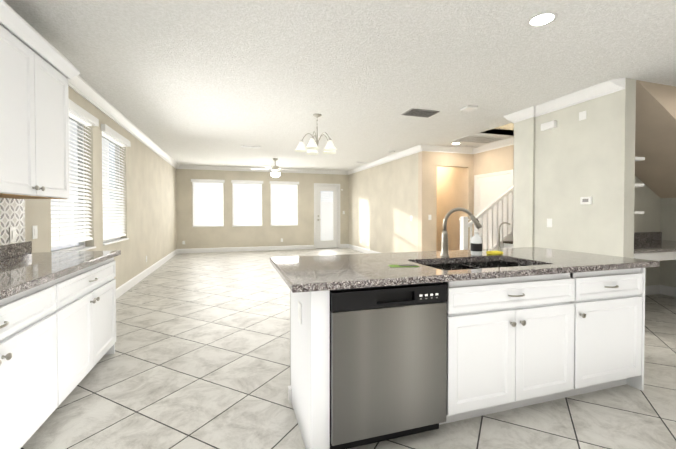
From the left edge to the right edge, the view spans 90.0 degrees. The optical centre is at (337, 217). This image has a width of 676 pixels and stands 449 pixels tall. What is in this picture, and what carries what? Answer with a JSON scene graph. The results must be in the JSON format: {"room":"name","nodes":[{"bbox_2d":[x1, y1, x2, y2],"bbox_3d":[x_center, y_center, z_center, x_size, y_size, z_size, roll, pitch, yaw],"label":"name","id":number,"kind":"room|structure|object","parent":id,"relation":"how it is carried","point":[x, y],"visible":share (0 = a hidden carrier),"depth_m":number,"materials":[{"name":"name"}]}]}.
{"room":"kitchen","nodes":[
{"label":"kitchen","id":0,"kind":"room"},
{"bbox_2d":[25,86,176,288],"bbox_3d":[-2.875,-0.142,3.478,0.150,2.700,14.550,0,1,-17],"label":"wall","id":1,"kind":"structure","parent":0,"point":[149,194],"depth_m":5.68,"materials":[{"name":"paint"}]},
{"bbox_2d":[0,242,31,257],"bbox_3d":[-1.959,0.280,0.846,0.020,0.100,4.170,0,1,-17],"label":"backsplash","id":2,"kind":"structure","parent":1,"relation":"attached to","point":[10,249],"depth_m":2.61,"materials":[{"name":"grey stone"}]},
{"bbox_2d":[9,227,15,241],"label":"outlet","id":3,"kind":"object","parent":2,"relation":"attached to","point":[12,230],"depth_m":2.60,"materials":[{"name":"white plastic"}]},
{"bbox_2d":[32,225,37,238],"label":"outlet","id":4,"kind":"object","parent":1,"relation":"attached to","point":[34,228],"depth_m":2.91,"materials":[{"name":"white plastic"}]},
{"bbox_2d":[0,4,71,198],"bbox_3d":[-2.233,-0.682,2.255,0.347,1.070,1.011,0,1,-17],"label":"upper cabinet","id":5,"kind":"object","parent":1,"relation":"attached to","point":[37,70],"depth_m":2.26,"materials":[{"name":"white wood"}]},
{"bbox_2d":[51,99,98,251],"bbox_3d":[-2.900,-0.413,3.654,0.200,1.594,1.100,0,1,-17],"label":"window","id":6,"kind":"structure","parent":1,"relation":"in","point":[80,116],"depth_m":3.79,"materials":[{"name":"white plastic"}]},
{"bbox_2d":[101,124,130,245],"bbox_3d":[-3.302,-0.433,4.942,0.200,1.594,1.140,0,1,-17],"label":"window","id":7,"kind":"structure","parent":1,"relation":"in","point":[111,135],"depth_m":4.97,"materials":[{"name":"white plastic"}]},
{"bbox_2d":[68,75,179,168],"bbox_3d":[-2.733,-1.432,3.423,0.098,0.118,14.398,0,1,-17],"label":"crown molding","id":8,"kind":"structure","parent":1,"relation":"attached to","point":[78,84],"depth_m":4.67,"materials":[{"name":"white wood"}]},
{"bbox_2d":[116,249,177,298],"bbox_3d":[-3.755,1.088,6.600,0.016,0.140,7.799,0,1,-17],"label":"baseboard","id":9,"kind":"structure","parent":1,"relation":"attached to","point":[132,282],"depth_m":6.27,"materials":[{"name":"white wood"}]},
{"bbox_2d":[176,169,348,248],"bbox_3d":[-2.300,-0.265,11.199,5.850,2.700,0.150,0,1,-17],"label":"wall","id":10,"kind":"structure","parent":0,"point":[266,233],"depth_m":11.00,"materials":[{"name":"paint"}]},
{"bbox_2d":[191,179,224,226],"bbox_3d":[-4.071,-0.448,10.611,0.980,1.484,0.200,0,1,-17],"label":"window","id":11,"kind":"structure","parent":10,"relation":"in","point":[207,203],"depth_m":10.59,"materials":[{"name":"white plastic"}]},
{"bbox_2d":[177,245,313,253],"bbox_3d":[-2.862,1.019,10.956,4.259,0.140,0.016,0,1,-17],"label":"baseboard","id":12,"kind":"structure","parent":10,"relation":"attached to","point":[295,247],"depth_m":10.89,"materials":[{"name":"white wood"}]},
{"bbox_2d":[231,180,262,226],"bbox_3d":[-2.935,-0.454,10.966,1.000,1.484,0.200,0,1,-17],"label":"window","id":13,"kind":"structure","parent":10,"relation":"in","point":[244,220],"depth_m":10.94,"materials":[{"name":"white plastic"}]},
{"bbox_2d":[180,165,347,174],"bbox_3d":[-2.205,-1.553,11.077,5.428,0.118,0.098,0,1,-17],"label":"crown molding","id":14,"kind":"structure","parent":10,"relation":"attached to","point":[198,167],"depth_m":10.86,"materials":[{"name":"white wood"}]},
{"bbox_2d":[270,181,298,225],"bbox_3d":[-1.800,-0.460,11.320,0.980,1.484,0.200,0,1,-17],"label":"window","id":15,"kind":"structure","parent":10,"relation":"in","point":[284,184],"depth_m":11.30,"materials":[{"name":"white plastic"}]},
{"bbox_2d":[314,183,339,248],"bbox_3d":[-0.392,-0.051,11.784,0.950,2.255,0.156,0,1,-17],"label":"door","id":16,"kind":"structure","parent":10,"relation":"in","point":[327,242],"depth_m":11.78,"materials":[{"name":"white"}]},
{"bbox_2d":[340,244,347,247],"bbox_3d":[0.216,1.004,11.917,0.271,0.140,0.016,0,1,-17],"label":"baseboard","id":17,"kind":"structure","parent":10,"relation":"attached to","point":[341,245],"depth_m":11.91,"materials":[{"name":"white wood"}]},
{"bbox_2d":[3,0,675,170],"bbox_3d":[1.348,-1.562,4.695,8.950,0.100,14.700,0,1,-17],"label":"ceiling","id":18,"kind":"structure","parent":0,"point":[203,82],"depth_m":3.27,"materials":[{"name":"white paint"}]},
{"bbox_2d":[241,145,260,147],"bbox_3d":[-1.903,-1.544,7.333,0.409,0.017,0.357,-1,1,-44],"label":"ceiling vent","id":19,"kind":"object","parent":18,"relation":"in","point":[244,146],"depth_m":7.34,"materials":[{"name":"grey metal"}]},
{"bbox_2d":[251,158,298,176],"bbox_3d":[-1.687,-1.333,9.133,1.289,0.495,1.251,0,1,-17],"label":"ceiling fan","id":20,"kind":"object","parent":18,"relation":"hanging from","point":[275,169],"visible":1,"depth_m":9.03,"materials":[{"name":"silver metal"}]},
{"bbox_2d":[295,114,336,154],"bbox_3d":[-0.319,-1.248,5.003,0.646,0.536,0.637,0,1,-17],"label":"chandelier","id":21,"kind":"object","parent":18,"relation":"hanging from","point":[312,147],"visible":1,"depth_m":4.94,"materials":[{"name":"white glass"}]},
{"bbox_2d":[401,109,439,117],"bbox_3d":[1.190,-1.505,4.851,0.518,0.017,0.457,-1,1,-44],"label":"ceiling vent","id":22,"kind":"object","parent":18,"relation":"in","point":[429,113],"depth_m":4.86,"materials":[{"name":"grey metal"}]},
{"bbox_2d":[460,105,477,111],"bbox_3d":[1.797,-1.495,4.632,0.170,0.030,0.170,0,1,-17],"label":"smoke detector","id":23,"kind":"object","parent":18,"relation":"attached to","point":[469,108],"depth_m":4.58,"materials":[{"name":"white plastic"}]},
{"bbox_2d":[453,135,504,147],"bbox_3d":[2.798,-1.535,6.774,1.269,0.017,0.946,-1,1,-44],"label":"ceiling","id":24,"kind":"structure","parent":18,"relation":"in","point":[473,139],"depth_m":6.62,"materials":[{"name":"grey paint"}]},
{"bbox_2d":[527,12,556,26],"bbox_3d":[1.520,-1.473,2.518,0.189,0.006,0.189,0,1,-23],"label":"recessed light","id":25,"kind":"object","parent":18,"relation":"in","point":[541,19],"depth_m":2.52,"materials":[{"name":"white plastic"}]},
{"bbox_2d":[21,248,675,448],"bbox_3d":[0.923,1.192,6.099,8.950,0.050,17.550,0,1,-17],"label":"floor","id":26,"kind":"structure","parent":0,"point":[199,358],"depth_m":2.40,"materials":[{"name":"tile"}]},
{"bbox_2d":[0,278,63,448],"bbox_3d":[-1.805,0.801,1.395,0.637,0.880,1.070,0,1,-17],"label":"base cabinet","id":27,"kind":"object","parent":26,"relation":"on","point":[57,326],"depth_m":1.73,"materials":[{"name":"white wood"}]},
{"bbox_2d":[0,250,119,301],"bbox_3d":[-1.654,0.348,0.956,0.667,0.040,4.196,0,1,-17],"label":"countertop","id":28,"kind":"structure","parent":27,"relation":"on","point":[23,272],"depth_m":2.14,"materials":[{"name":"grey stone"}]},
{"bbox_2d":[60,258,115,399],"bbox_3d":[-2.125,0.785,2.421,0.637,0.880,1.080,0,1,-17],"label":"base cabinet","id":29,"kind":"object","parent":26,"relation":"on","point":[87,297],"depth_m":2.41,"materials":[{"name":"white wood"}]},
{"bbox_2d":[288,261,644,448],"bbox_3d":[0.907,0.786,2.361,2.425,0.880,0.764,0,1,-17],"label":"kitchen island","id":30,"kind":"object","parent":26,"relation":"on","point":[369,365],"visible":0.98,"depth_m":1.95,"materials":[{"name":"white wood"}]},
{"bbox_2d":[298,301,300,323],"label":"outlet","id":31,"kind":"object","parent":30,"relation":"attached to","point":[299,304],"depth_m":1.92,"materials":[{"name":"white plastic"}]},
{"bbox_2d":[270,247,658,292],"bbox_3d":[0.868,0.324,2.469,2.590,0.040,1.020,0,1,-17],"label":"island countertop","id":32,"kind":"structure","parent":30,"relation":"on","point":[297,274],"depth_m":2.15,"materials":[{"name":"stone"}]},
{"bbox_2d":[389,264,418,266],"bbox_3d":[0.418,0.306,2.150,0.180,0.004,0.070,0,1,-5],"label":"flyer","id":33,"kind":"object","parent":32,"relation":"on","point":[412,265],"visible":0.86,"depth_m":2.15,"materials":[{"name":"green paper"}]},
{"bbox_2d":[440,207,481,256],"bbox_3d":[0.933,0.112,2.608,0.247,0.379,0.234,0,1,-17],"label":"faucet","id":34,"kind":"object","parent":32,"relation":"on","point":[444,242],"visible":1,"depth_m":2.61,"materials":[{"name":"silver metal"}]},
{"bbox_2d":[470,228,481,255],"bbox_3d":[1.105,0.184,2.697,0.088,0.232,0.090,0,1,-17],"label":"soap bottle","id":35,"kind":"object","parent":32,"relation":"on","point":[476,245],"visible":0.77,"depth_m":2.67,"materials":[{"name":"white plastic"}]},
{"bbox_2d":[486,251,502,254],"bbox_3d":[1.274,0.286,2.747,0.110,0.025,0.070,0,1,-17],"label":"sponge","id":36,"kind":"object","parent":32,"relation":"on","point":[495,252],"visible":0.98,"depth_m":2.72,"materials":[{"name":"yellow"}]},
{"bbox_2d":[497,222,509,250],"bbox_3d":[1.373,0.167,2.826,0.076,0.260,0.107,0,1,-17],"label":"faucet","id":37,"kind":"object","parent":32,"relation":"on","point":[499,248],"visible":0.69,"depth_m":2.83,"materials":[{"name":"silver metal"}]},
{"bbox_2d":[459,185,513,249],"bbox_3d":[3.667,0.153,5.976,2.755,2.029,1.140,0,1,-17],"label":"stair railing","id":38,"kind":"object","parent":26,"relation":"on","point":[506,241],"depth_m":6.24,"materials":[{"name":"white wood"}]},
{"bbox_2d":[348,153,417,252],"bbox_3d":[1.121,-0.242,9.805,0.150,2.700,4.850,0,1,-17],"label":"wall","id":39,"kind":"structure","parent":0,"point":[385,196],"depth_m":9.02,"materials":[{"name":"paint"}]},
{"bbox_2d":[348,244,379,253],"bbox_3d":[1.088,1.040,9.649,0.016,0.140,4.866,0,1,-17],"label":"baseboard","id":40,"kind":"structure","parent":39,"relation":"attached to","point":[367,251],"depth_m":10.72,"materials":[{"name":"white wood"}]},
{"bbox_2d":[348,145,423,174],"bbox_3d":[1.079,-1.528,9.500,0.098,0.118,4.830,0,1,-17],"label":"crown molding","id":41,"kind":"structure","parent":39,"relation":"attached to","point":[413,150],"depth_m":8.61,"materials":[{"name":"white wood"}]},
{"bbox_2d":[418,151,437,251],"bbox_3d":[1.648,-0.228,8.870,0.120,2.700,3.050,0,1,-17],"label":"wall","id":42,"kind":"structure","parent":0,"point":[427,161],"depth_m":7.38,"materials":[{"name":"paint"}]},
{"bbox_2d":[438,152,469,250],"bbox_3d":[2.544,-0.208,7.631,0.830,2.700,0.150,0,1,-17],"label":"wall","id":43,"kind":"structure","parent":0,"point":[445,183],"depth_m":8.15,"materials":[{"name":"paint"}]},
{"bbox_2d":[424,145,471,153],"bbox_3d":[2.466,-1.496,7.455,1.328,0.118,0.098,0,1,-17],"label":"crown molding","id":44,"kind":"structure","parent":43,"relation":"attached to","point":[461,150],"depth_m":7.44,"materials":[{"name":"white wood"}]},
{"bbox_2d":[470,154,472,236],"bbox_3d":[2.565,-0.232,9.156,0.120,2.700,3.050,0,1,-17],"label":"wall","id":45,"kind":"structure","parent":0,"point":[471,155],"depth_m":7.70,"materials":[{"name":"paint"}]},
{"bbox_2d":[473,145,512,235],"bbox_3d":[3.325,-0.201,7.209,0.150,2.700,1.120,0,1,-17],"label":"wall","id":46,"kind":"structure","parent":0,"point":[495,160],"depth_m":7.14,"materials":[{"name":"paint"}]},
{"bbox_2d":[472,137,513,153],"bbox_3d":[3.246,-1.489,7.023,0.098,0.118,1.191,0,1,-17],"label":"crown molding","id":47,"kind":"structure","parent":46,"relation":"attached to","point":[507,142],"depth_m":7.02,"materials":[{"name":"white wood"}]},
{"bbox_2d":[474,170,513,248],"bbox_3d":[3.238,0.102,7.133,0.061,2.095,1.114,0,1,-17],"label":"wall","id":48,"kind":"structure","parent":46,"relation":"in","point":[490,189],"depth_m":7.13,"materials":[{"name":"white paint"}]},
{"bbox_2d":[481,123,513,135],"bbox_3d":[3.987,-2.232,5.996,2.830,1.400,1.270,0,1,-17],"label":"wall","id":49,"kind":"structure","parent":0,"point":[509,127],"depth_m":6.29,"materials":[{"name":"paint"}]},
{"bbox_2d":[513,114,660,285],"bbox_3d":[4.131,-0.170,5.230,3.030,2.700,0.520,0,1,-17],"label":"wall","id":50,"kind":"structure","parent":0,"point":[529,140],"depth_m":4.84,"materials":[{"name":"grey paint"}]},
{"bbox_2d":[645,285,659,294],"bbox_3d":[3.968,1.115,4.918,2.139,0.140,0.016,0,1,-17],"label":"baseboard","id":51,"kind":"structure","parent":50,"relation":"attached to","point":[649,290],"depth_m":5.17,"materials":[{"name":"white wood"}]},
{"bbox_2d":[634,157,675,260],"bbox_3d":[4.100,-0.100,4.476,2.136,1.185,0.898,0,1,-17],"label":"desk","id":52,"kind":"object","parent":50,"relation":"attached to","point":[653,246],"visible":0.31,"depth_m":3.99,"materials":[{"name":"white"}]},
{"bbox_2d":[545,78,636,257],"bbox_3d":[3.012,-0.152,4.100,0.160,2.700,0.930,0,1,-17],"label":"wall","id":53,"kind":"structure","parent":0,"point":[565,164],"depth_m":3.94,"materials":[{"name":"grey paint"}]},
{"bbox_2d":[541,120,556,130],"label":"door chime","id":54,"kind":"object","parent":53,"relation":"attached to","point":[544,127],"depth_m":4.44,"materials":[{"name":"white plastic"}]},
{"bbox_2d":[547,219,551,226],"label":"outlet","id":55,"kind":"object","parent":53,"relation":"attached to","point":[549,221],"depth_m":4.48,"materials":[{"name":"white plastic"}]},
{"bbox_2d":[504,78,624,122],"bbox_3d":[2.779,-1.446,4.342,0.128,0.118,1.567,0,1,-17],"label":"crown molding","id":56,"kind":"structure","parent":53,"relation":"attached to","point":[610,86],"depth_m":4.14,"materials":[{"name":"white wood"}]},
{"bbox_2d":[579,111,585,120],"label":"sensor","id":57,"kind":"object","parent":53,"relation":"attached to","point":[582,115],"depth_m":4.05,"materials":[{"name":"white plastic"}]},
{"bbox_2d":[580,197,591,204],"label":"thermostat","id":58,"kind":"object","parent":53,"relation":"attached to","point":[583,200],"depth_m":4.01,"materials":[{"name":"white plastic"}]},
{"bbox_2d":[635,80,675,197],"bbox_3d":[4.106,-0.907,4.445,2.140,1.241,0.940,0,1,-17],"label":"wall","id":59,"kind":"structure","parent":0,"point":[655,142],"depth_m":4.24,"materials":[{"name":"paint"}]},
{"bbox_2d":[661,198,675,286],"bbox_3d":[5.465,-0.164,4.866,0.700,2.700,0.930,0,1,-17],"label":"wall","id":60,"kind":"structure","parent":0,"point":[668,205],"depth_m":5.13,"materials":[{"name":"grey paint"}]},
{"bbox_2d":[660,285,675,296],"bbox_3d":[5.128,1.117,4.763,0.016,0.140,0.930,0,1,-17],"label":"baseboard","id":61,"kind":"structure","parent":60,"relation":"attached to","point":[665,290],"depth_m":5.12,"materials":[{"name":"white wood"}]},
{"label":"outside","id":62,"kind":"structure","parent":0,"visible":0},
{"bbox_3d":[-2.934,1.338,9.481,60.000,0.050,60.000,0,1,-17],"label":"ground","id":63,"kind":"structure","parent":62,"visible":0},
{"bbox_2d":[51,119,332,250],"bbox_3d":[-1.980,-1.542,9.733,26.000,5.700,40.000,0,1,-17],"label":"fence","id":64,"kind":"object","parent":63,"relation":"on","point":[75,152],"visible":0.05,"depth_m":15.72,"materials":[{"name":"white"}]}
]}

